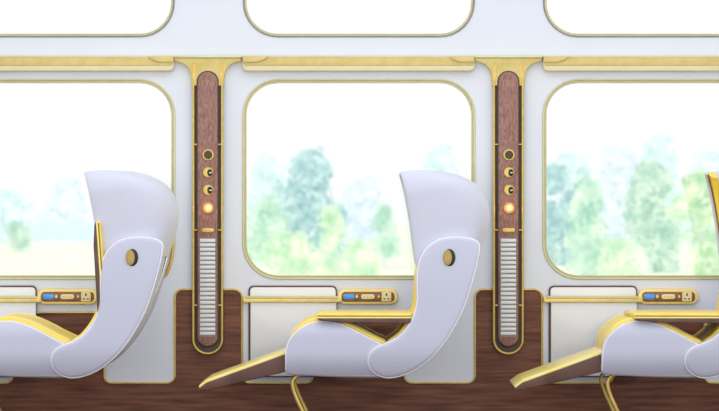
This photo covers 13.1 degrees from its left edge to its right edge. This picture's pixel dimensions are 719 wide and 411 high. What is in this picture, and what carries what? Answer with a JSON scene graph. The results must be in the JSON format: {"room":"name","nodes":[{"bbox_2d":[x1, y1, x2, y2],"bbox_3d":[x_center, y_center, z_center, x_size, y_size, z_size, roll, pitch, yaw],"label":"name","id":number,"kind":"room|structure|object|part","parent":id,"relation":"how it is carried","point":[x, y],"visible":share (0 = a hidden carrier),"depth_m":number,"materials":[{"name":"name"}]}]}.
{"room":"train carriage","nodes":[
{"label":"train carriage","id":0,"kind":"room"},
{"bbox_2d":[0,0,718,381],"bbox_3d":[0.003,-0.504,18.535,6.018,3.776,0.070,0,0,0],"label":"wall","id":1,"kind":"structure","parent":0,"point":[195,27],"depth_m":18.50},
{"bbox_2d":[0,286,40,376],"bbox_3d":[-2.165,0.742,18.473,0.583,0.540,0.053,0,0,0],"label":"folding table","id":2,"kind":"object","parent":1,"relation":"attached to","point":[13,299],"visible":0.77,"depth_m":18.47,"materials":[{"name":"white plastic"}]},
{"bbox_3d":[-2.162,0.511,18.483,0.505,0.058,0.010,0,0,0],"label":"plate","id":3,"kind":"part","parent":2,"relation":"part of","materials":[{"name":"white plastic"}]},
{"bbox_2d":[37,289,96,303],"bbox_3d":[-1.722,0.537,18.479,0.352,0.092,0.034,0,0,0],"label":"control console","id":4,"kind":"object","parent":1,"relation":"attached to","point":[48,296],"visible":0.98,"depth_m":18.47,"materials":[{"name":"gold metal"}]},
{"bbox_3d":[-1.721,0.537,18.466,0.080,0.030,0.007,0,0,0],"label":"selector plate","id":5,"kind":"part","parent":4,"relation":"part of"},
{"bbox_2d":[81,292,90,300],"bbox_3d":[-1.611,0.537,18.466,0.057,0.055,0.006,0,0,0],"label":"socket","id":6,"kind":"object","parent":4,"relation":"attached to","point":[85,296],"depth_m":18.46,"materials":[{"name":"beige plastic"}]},
{"bbox_2d":[0,56,173,71],"bbox_3d":[-1.776,-0.834,18.467,1.369,0.093,0.066,0,0,0],"label":"blind rail","id":7,"kind":"object","parent":1,"relation":"attached to","point":[7,63],"visible":1,"depth_m":18.45,"materials":[{"name":"gold metal"}]},
{"bbox_3d":[-1.776,-0.831,18.475,1.369,0.087,0.050,0,0,0],"label":"casing","id":8,"kind":"part","parent":7,"relation":"part of","materials":[{"name":"metal"}]},
{"bbox_2d":[0,79,174,279],"bbox_3d":[-1.774,-0.155,18.526,1.375,1.184,0.069,0,0,0],"label":"window","id":9,"kind":"structure","parent":1,"relation":"in","point":[143,81],"depth_m":18.50,"materials":[{"name":"gold metal"}]},
{"bbox_2d":[0,0,174,36],"bbox_3d":[-1.774,-1.577,18.526,1.368,1.168,0.067,0,0,0],"label":"window","id":10,"kind":"structure","parent":1,"relation":"in","point":[169,16],"depth_m":18.50,"materials":[{"name":"gold metal"}]},
{"bbox_2d":[173,56,241,354],"bbox_3d":[-0.894,-0.001,18.465,0.401,1.761,0.068,0,0,0],"label":"column","id":11,"kind":"structure","parent":1,"relation":"attached to","point":[207,73],"depth_m":18.44,"materials":[{"name":"brown wood"}]},
{"bbox_3d":[-0.894,0.052,18.460,0.183,1.655,0.014,0,0,0],"label":"gold frame","id":12,"kind":"part","parent":11,"relation":"part of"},
{"bbox_2d":[202,202,213,213],"bbox_3d":[-0.890,0.015,18.442,0.068,0.068,0.012,0,0,0],"label":"light","id":13,"kind":"object","parent":11,"relation":"attached to","point":[207,207],"depth_m":18.44,"materials":[{"name":"orange glass"}]},
{"bbox_3d":[-0.892,0.145,18.444,0.074,0.025,0.008,0,0,0],"label":"plate","id":14,"kind":"part","parent":11,"relation":"part of","materials":[{"name":"gold metal"}]},
{"bbox_2d":[200,238,215,336],"bbox_3d":[-0.894,0.481,18.448,0.094,0.581,0.005,0,0,0],"label":"grille","id":15,"kind":"object","parent":11,"relation":"attached to","point":[207,245],"depth_m":18.44,"materials":[{"name":"silver metal"}]},
{"bbox_2d":[243,286,341,376],"bbox_3d":[-0.395,0.742,18.473,0.583,0.540,0.053,0,0,0],"label":"folding table","id":16,"kind":"object","parent":1,"relation":"attached to","point":[274,312],"visible":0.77,"depth_m":18.47,"materials":[{"name":"white plastic"}]},
{"bbox_3d":[-0.392,0.511,18.483,0.505,0.058,0.010,0,0,0],"label":"plate","id":17,"kind":"part","parent":16,"relation":"part of","materials":[{"name":"white plastic"}]},
{"bbox_2d":[242,56,474,71],"bbox_3d":[-0.006,-0.834,18.467,1.369,0.093,0.066,0,0,0],"label":"blind rail","id":18,"kind":"object","parent":1,"relation":"attached to","point":[249,63],"visible":1,"depth_m":18.45,"materials":[{"name":"gold metal"}]},
{"bbox_2d":[242,79,474,279],"bbox_3d":[-0.004,-0.155,18.526,1.375,1.184,0.069,0,0,0],"label":"window","id":19,"kind":"structure","parent":1,"relation":"in","point":[273,81],"depth_m":18.50,"materials":[{"name":"gold metal"}]},
{"bbox_2d":[243,0,474,36],"bbox_3d":[-0.004,-1.577,18.526,1.368,1.168,0.067,0,0,0],"label":"window","id":20,"kind":"structure","parent":1,"relation":"in","point":[246,12],"depth_m":18.50,"materials":[{"name":"gold metal"}]},
{"bbox_2d":[0,288,718,410],"bbox_3d":[0.003,0.892,18.494,6.018,0.805,0.013,0,0,0],"label":"wood wall panel","id":21,"kind":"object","parent":1,"relation":"attached to","point":[490,388],"depth_m":18.49,"materials":[{"name":"brown wood"}]},
{"bbox_2d":[338,289,396,303],"bbox_3d":[0.048,0.537,18.479,0.352,0.092,0.034,0,0,0],"label":"control console","id":22,"kind":"object","parent":1,"relation":"attached to","point":[349,296],"visible":1,"depth_m":18.47,"materials":[{"name":"gold metal"}]},
{"bbox_3d":[0.049,0.537,18.466,0.080,0.030,0.007,0,0,0],"label":"selector plate","id":23,"kind":"part","parent":22,"relation":"part of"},
{"bbox_2d":[382,292,390,300],"bbox_3d":[0.159,0.537,18.466,0.057,0.055,0.006,0,0,0],"label":"socket","id":24,"kind":"object","parent":22,"relation":"attached to","point":[386,296],"depth_m":18.46,"materials":[{"name":"beige plastic"}]},
{"bbox_2d":[474,56,542,354],"bbox_3d":[0.876,-0.001,18.465,0.401,1.761,0.068,0,0,0],"label":"column","id":25,"kind":"structure","parent":1,"relation":"attached to","point":[508,73],"depth_m":18.44,"materials":[{"name":"brown wood"}]},
{"bbox_2d":[500,238,515,336],"bbox_3d":[0.876,0.481,18.448,0.094,0.581,0.005,0,0,0],"label":"grille","id":26,"kind":"object","parent":25,"relation":"attached to","point":[507,245],"depth_m":18.44,"materials":[{"name":"silver metal"}]},
{"bbox_3d":[0.878,0.145,18.444,0.074,0.025,0.008,0,0,0],"label":"plate","id":27,"kind":"part","parent":25,"relation":"part of","materials":[{"name":"gold metal"}]},
{"bbox_3d":[0.876,0.052,18.460,0.183,1.655,0.014,0,0,0],"label":"gold frame","id":28,"kind":"part","parent":25,"relation":"part of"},
{"bbox_2d":[503,202,514,213],"bbox_3d":[0.880,0.015,18.442,0.068,0.068,0.012,0,0,0],"label":"light","id":29,"kind":"object","parent":25,"relation":"attached to","point":[508,207],"depth_m":18.44,"materials":[{"name":"orange glass"}]},
{"bbox_2d":[543,286,642,376],"bbox_3d":[1.375,0.742,18.473,0.583,0.540,0.053,0,0,0],"label":"folding table","id":30,"kind":"object","parent":1,"relation":"attached to","point":[577,314],"visible":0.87,"depth_m":18.47,"materials":[{"name":"white plastic"}]},
{"bbox_3d":[1.378,0.511,18.483,0.505,0.058,0.010,0,0,0],"label":"plate","id":31,"kind":"part","parent":30,"relation":"part of","materials":[{"name":"white plastic"}]},
{"bbox_2d":[542,56,718,71],"bbox_3d":[1.764,-0.834,18.467,1.369,0.093,0.066,0,0,0],"label":"blind rail","id":32,"kind":"object","parent":1,"relation":"attached to","point":[549,63],"visible":1,"depth_m":18.45,"materials":[{"name":"gold metal"}]},
{"bbox_2d":[542,79,718,279],"bbox_3d":[1.766,-0.155,18.526,1.375,1.184,0.069,0,0,0],"label":"window","id":33,"kind":"structure","parent":1,"relation":"in","point":[573,81],"depth_m":18.50,"materials":[{"name":"gold metal"}]},
{"bbox_2d":[543,0,718,36],"bbox_3d":[1.766,-1.577,18.526,1.368,1.168,0.067,0,0,0],"label":"window","id":34,"kind":"structure","parent":1,"relation":"in","point":[547,15],"depth_m":18.50,"materials":[{"name":"gold metal"}]},
{"bbox_2d":[638,289,697,303],"bbox_3d":[1.818,0.537,18.479,0.352,0.092,0.034,0,0,0],"label":"control console","id":35,"kind":"object","parent":1,"relation":"attached to","point":[650,296],"visible":1,"depth_m":18.47,"materials":[{"name":"gold metal"}]},
{"bbox_3d":[1.819,0.537,18.466,0.080,0.030,0.007,0,0,0],"label":"selector plate","id":36,"kind":"part","parent":35,"relation":"part of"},
{"bbox_2d":[682,292,691,300],"bbox_3d":[1.929,0.537,18.466,0.057,0.055,0.006,0,0,0],"label":"socket","id":37,"kind":"object","parent":35,"relation":"attached to","point":[686,296],"depth_m":18.46,"materials":[{"name":"beige plastic"}]},
{"bbox_3d":[0.003,1.320,16.935,6.018,0.050,3.270,0,0,0],"label":"floor","id":38,"kind":"structure","parent":0,"visible":0},
{"bbox_2d":[0,170,178,410],"bbox_3d":[-1.850,0.548,17.855,1.642,1.496,0.742,0,0,0],"label":"seat","id":39,"kind":"object","parent":38,"relation":"on","point":[136,214],"visible":1,"depth_m":17.51,"materials":[{"name":"white plastic"}]},
{"bbox_3d":[-1.854,0.805,17.569,0.666,0.321,0.122,0,0,0],"label":"panel","id":40,"kind":"part","parent":39,"relation":"part of","materials":[{"name":"purple fabric"}]},
{"bbox_2d":[0,314,76,342],"bbox_3d":[-1.849,0.746,17.858,0.650,0.238,0.610,0,0,0],"label":"seat cushion","id":41,"kind":"object","parent":39,"relation":"on","point":[14,328],"depth_m":17.53,"materials":[{"name":"yellow leather"}]},
{"bbox_2d":[72,309,96,340],"bbox_3d":[-1.391,0.550,17.858,0.462,0.626,0.630,0,0,0],"label":"backrest cushion","id":42,"kind":"object","parent":39,"relation":"on","point":[92,323],"depth_m":17.50,"materials":[{"name":"yellow leather"}]},
{"bbox_2d":[93,222,103,311],"bbox_3d":[-1.446,0.356,17.819,0.078,0.533,0.648,0,0,0],"label":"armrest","id":43,"kind":"object","parent":39,"relation":"on","point":[98,244],"depth_m":17.50,"materials":[{"name":"gold metal"}]},
{"bbox_3d":[-1.410,0.571,17.554,0.633,0.799,0.128,0,0,0],"label":"backrest panel","id":44,"kind":"part","parent":39,"relation":"part of","materials":[{"name":"purple fabric"}]},
{"bbox_2d":[84,170,178,256],"bbox_3d":[-1.286,0.094,17.858,0.514,0.586,0.699,0,0,0],"label":"hood","id":45,"kind":"object","parent":39,"relation":"attached to","point":[136,214],"depth_m":17.53,"materials":[{"name":"white plastic"}]},
{"bbox_3d":[-1.343,0.581,17.858,0.492,0.754,0.600,0,0,0],"label":"panel","id":46,"kind":"part","parent":39,"relation":"part of","materials":[{"name":"white plastic"}]},
{"bbox_3d":[-1.410,0.571,18.162,0.633,0.799,0.128,0,0,0],"label":"backrest panel","id":47,"kind":"part","parent":39,"relation":"part of","materials":[{"name":"purple fabric"}]},
{"bbox_3d":[-1.119,0.299,18.188,0.091,0.273,0.021,0,0,0],"label":"grab rail","id":48,"kind":"part","parent":39,"relation":"part of","materials":[{"name":"gold metal"}]},
{"bbox_2d":[199,170,489,410],"bbox_3d":[-0.080,0.548,17.855,1.642,1.496,0.742,0,0,0],"label":"seat","id":49,"kind":"object","parent":38,"relation":"on","point":[448,213],"visible":1,"depth_m":17.51,"materials":[{"name":"white plastic"}]},
{"bbox_3d":[-0.084,0.805,17.569,0.666,0.321,0.122,0,0,0],"label":"panel","id":50,"kind":"part","parent":49,"relation":"part of","materials":[{"name":"purple fabric"}]},
{"bbox_2d":[290,315,386,342],"bbox_3d":[-0.079,0.746,17.858,0.650,0.238,0.610,0,0,0],"label":"seat cushion","id":51,"kind":"object","parent":49,"relation":"on","point":[311,329],"depth_m":17.51,"materials":[{"name":"yellow leather"}]},
{"bbox_2d":[317,310,411,322],"bbox_3d":[0.027,0.631,17.819,0.532,0.055,0.648,0,0,0],"label":"armrest","id":52,"kind":"object","parent":49,"relation":"on","point":[323,316],"depth_m":17.50,"materials":[{"name":"metal"}]},
{"bbox_2d":[386,264,416,340],"bbox_3d":[0.379,0.550,17.858,0.462,0.626,0.630,0,0,0],"label":"backrest cushion","id":53,"kind":"object","parent":49,"relation":"on","point":[406,318],"depth_m":17.51,"materials":[{"name":"yellow leather"}]},
{"bbox_3d":[0.360,0.571,17.554,0.633,0.799,0.128,0,0,0],"label":"backrest panel","id":54,"kind":"part","parent":49,"relation":"part of","materials":[{"name":"purple fabric"}]},
{"bbox_2d":[399,170,489,265],"bbox_3d":[0.484,0.094,17.858,0.514,0.586,0.699,0,0,0],"label":"hood","id":55,"kind":"object","parent":49,"relation":"attached to","point":[448,213],"depth_m":17.53,"materials":[{"name":"white plastic"}]},
{"bbox_2d":[510,171,718,410],"bbox_3d":[1.690,0.548,17.855,1.642,1.496,0.742,0,0,0],"label":"seat","id":56,"kind":"object","parent":38,"relation":"on","point":[639,343],"visible":1,"depth_m":17.53,"materials":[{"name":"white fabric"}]},
{"bbox_2d":[595,315,702,349],"bbox_3d":[1.691,0.746,17.858,0.650,0.238,0.610,0,0,0],"label":"seat cushion","id":57,"kind":"object","parent":56,"relation":"on","point":[621,332],"depth_m":17.51,"materials":[{"name":"yellow leather"}]},
{"bbox_3d":[1.686,0.805,17.569,0.666,0.321,0.122,0,0,0],"label":"panel","id":58,"kind":"part","parent":56,"relation":"part of","materials":[{"name":"purple fabric"}]},
{"bbox_2d":[624,310,718,322],"bbox_3d":[1.797,0.631,17.819,0.532,0.055,0.648,0,0,0],"label":"armrest","id":59,"kind":"object","parent":56,"relation":"on","point":[630,316],"depth_m":17.50,"materials":[{"name":"metal"}]},
{"bbox_3d":[2.130,0.571,17.554,0.633,0.799,0.128,0,0,0],"label":"backrest panel","id":60,"kind":"part","parent":56,"relation":"part of","materials":[{"name":"purple fabric"}]},
{"bbox_2d":[693,294,718,341],"bbox_3d":[2.149,0.550,17.858,0.462,0.626,0.630,0,0,0],"label":"backrest cushion","id":61,"kind":"object","parent":56,"relation":"on","point":[710,332],"depth_m":17.56,"materials":[{"name":"yellow leather"}]},
{"bbox_2d":[705,171,718,252],"bbox_3d":[2.254,0.094,17.858,0.514,0.586,0.699,0,0,0],"label":"hood","id":62,"kind":"object","parent":56,"relation":"attached to","point":[712,178],"depth_m":18.14,"materials":[{"name":"yellow leather"}]},
{"label":"outside","id":63,"kind":"structure","parent":0,"visible":0},
{"bbox_2d":[0,223,718,274],"bbox_3d":[0.000,2.645,230.500,320.000,0.300,416.000,0,0,0],"label":"ground","id":64,"kind":"structure","parent":63,"point":[43,257],"depth_m":144.86,"materials":[{"name":"white"}]},
{"bbox_2d":[1,220,35,251],"bbox_3d":[-18.304,1.725,168.526,1.875,1.863,1.458,0,0,0],"label":"bush","id":65,"kind":"object","parent":64,"relation":"on","point":[18,234],"visible":0.99,"depth_m":168.17,"materials":[{"name":"green plant"}]},
{"bbox_2d":[0,186,38,242],"bbox_3d":[-23.337,0.997,208.512,4.003,4.635,3.650,0,0,0],"label":"tree","id":66,"kind":"object","parent":64,"relation":"on","point":[12,204],"visible":0.7,"depth_m":207.76,"materials":[{"name":"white plant"}]},
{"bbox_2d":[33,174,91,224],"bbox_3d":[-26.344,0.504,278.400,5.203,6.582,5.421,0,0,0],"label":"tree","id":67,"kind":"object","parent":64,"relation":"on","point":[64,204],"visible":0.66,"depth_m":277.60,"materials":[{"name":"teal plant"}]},
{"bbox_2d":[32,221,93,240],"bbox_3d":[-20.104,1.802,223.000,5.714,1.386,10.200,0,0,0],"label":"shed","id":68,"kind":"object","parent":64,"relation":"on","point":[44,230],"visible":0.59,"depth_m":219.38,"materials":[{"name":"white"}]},
{"bbox_2d":[247,194,293,265],"bbox_3d":[-3.847,1.227,130.535,2.513,3.422,2.309,0,0,0],"label":"leafy tree","id":69,"kind":"object","parent":64,"relation":"on","point":[269,209],"visible":0.64,"depth_m":130.11,"materials":[{"name":"green plant"}]},
{"bbox_2d":[247,151,295,252],"bbox_3d":[-4.560,0.428,158.378,3.774,6.317,3.241,0,0,0],"label":"tree","id":70,"kind":"object","parent":64,"relation":"on","point":[261,176],"visible":0.4,"depth_m":157.79,"materials":[{"name":"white plant"}]},
{"bbox_2d":[260,229,320,274],"bbox_3d":[-2.475,1.857,113.491,2.304,2.068,2.029,0,0,0],"label":"leafy bush","id":71,"kind":"object","parent":64,"relation":"on","point":[289,251],"visible":0.92,"depth_m":113.04,"materials":[{"name":"green plant"}]},
{"bbox_2d":[268,145,351,259],"bbox_3d":[-2.205,0.237,138.430,3.785,5.798,2.812,0,0,0],"label":"leafy tree","id":72,"kind":"object","parent":64,"relation":"on","point":[309,170],"visible":0.62,"depth_m":137.89,"materials":[{"name":"teal plant"}]},
{"bbox_2d":[311,203,348,274],"bbox_3d":[-1.023,1.326,110.433,1.368,2.806,1.196,0,0,0],"label":"leafy bush","id":73,"kind":"object","parent":64,"relation":"on","point":[332,215],"visible":0.92,"depth_m":110.26,"materials":[{"name":"green plant"}]},
{"bbox_2d":[332,237,382,274],"bbox_3d":[-0.072,1.913,106.483,1.768,1.704,1.793,0,0,0],"label":"leafy bush","id":74,"kind":"object","parent":64,"relation":"on","point":[358,259],"visible":0.87,"depth_m":106.06,"materials":[{"name":"green plant"}]},
{"bbox_2d":[336,172,396,251],"bbox_3d":[0.106,0.793,158.481,3.572,4.990,3.427,0,0,0],"label":"tree","id":75,"kind":"object","parent":64,"relation":"on","point":[362,212],"visible":0.62,"depth_m":157.98,"materials":[{"name":"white plant"}]},
{"bbox_2d":[368,204,401,267],"bbox_3d":[1.047,1.204,124.479,1.462,2.706,1.508,0,0,0],"label":"leafy tree","id":76,"kind":"object","parent":64,"relation":"on","point":[382,218],"visible":0.94,"depth_m":124.24,"materials":[{"name":"green plant"}]},
{"bbox_2d":[419,143,469,178],"bbox_3d":[3.971,-0.017,153.448,3.077,6.076,2.886,0,0,0],"label":"tree","id":77,"kind":"object","parent":64,"relation":"on","point":[434,161],"visible":0.22,"depth_m":153.08,"materials":[{"name":"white plant"}]},
{"bbox_2d":[547,160,578,265],"bbox_3d":[8.137,0.525,130.622,2.828,4.847,2.282,0,0,0],"label":"leafy tree","id":78,"kind":"object","parent":64,"relation":"on","point":[556,213],"visible":0.52,"depth_m":130.11,"materials":[{"name":"teal plant"}]},
{"bbox_2d":[547,147,594,246],"bbox_3d":[10.573,-0.142,158.362,3.124,5.618,2.613,0,0,0],"label":"tree","id":79,"kind":"object","parent":64,"relation":"on","point":[575,163],"visible":0.37,"depth_m":158.02,"materials":[{"name":"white plant"}]},
{"bbox_2d":[561,175,610,274],"bbox_3d":[7.836,0.993,106.474,1.979,4.097,1.847,0,0,0],"label":"leafy tree","id":80,"kind":"object","parent":64,"relation":"on","point":[584,235],"visible":0.95,"depth_m":106.14,"materials":[{"name":"green plant"}]},
{"bbox_2d":[593,139,641,243],"bbox_3d":[16.742,-0.544,203.463,5.090,7.488,3.992,0,0,0],"label":"tree","id":81,"kind":"object","parent":64,"relation":"on","point":[618,168],"visible":0.66,"depth_m":202.70,"materials":[{"name":"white plant"}]},
{"bbox_2d":[593,234,644,274],"bbox_3d":[8.331,1.808,100.527,1.695,1.786,1.326,0,0,0],"label":"leafy bush","id":82,"kind":"object","parent":64,"relation":"on","point":[613,259],"visible":0.85,"depth_m":100.22,"materials":[{"name":"green plant"}]},
{"bbox_2d":[617,158,682,272],"bbox_3d":[10.812,0.589,116.528,2.466,4.736,2.551,0,0,0],"label":"leafy tree","id":83,"kind":"object","parent":64,"relation":"on","point":[650,183],"visible":0.98,"depth_m":116.09,"materials":[{"name":"green plant"}]},
{"bbox_2d":[629,130,686,233],"bbox_3d":[24.823,-1.283,258.299,5.822,9.943,4.845,0,0,0],"label":"tree","id":84,"kind":"object","parent":64,"relation":"on","point":[658,150],"visible":0.36,"depth_m":257.68,"materials":[{"name":"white plant"}]},
{"bbox_2d":[664,167,718,274],"bbox_3d":[11.845,0.819,108.487,2.589,4.327,1.951,0,0,0],"label":"leafy tree","id":85,"kind":"object","parent":64,"relation":"on","point":[705,262],"visible":0.83,"depth_m":108.23,"materials":[{"name":"green plant"}]},
{"bbox_2d":[675,146,718,251],"bbox_3d":[18.537,-0.046,168.403,3.469,6.291,2.653,0,0,0],"label":"tree","id":86,"kind":"object","parent":64,"relation":"on","point":[710,161],"visible":0.27,"depth_m":167.96,"materials":[{"name":"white plant"}]}
]}

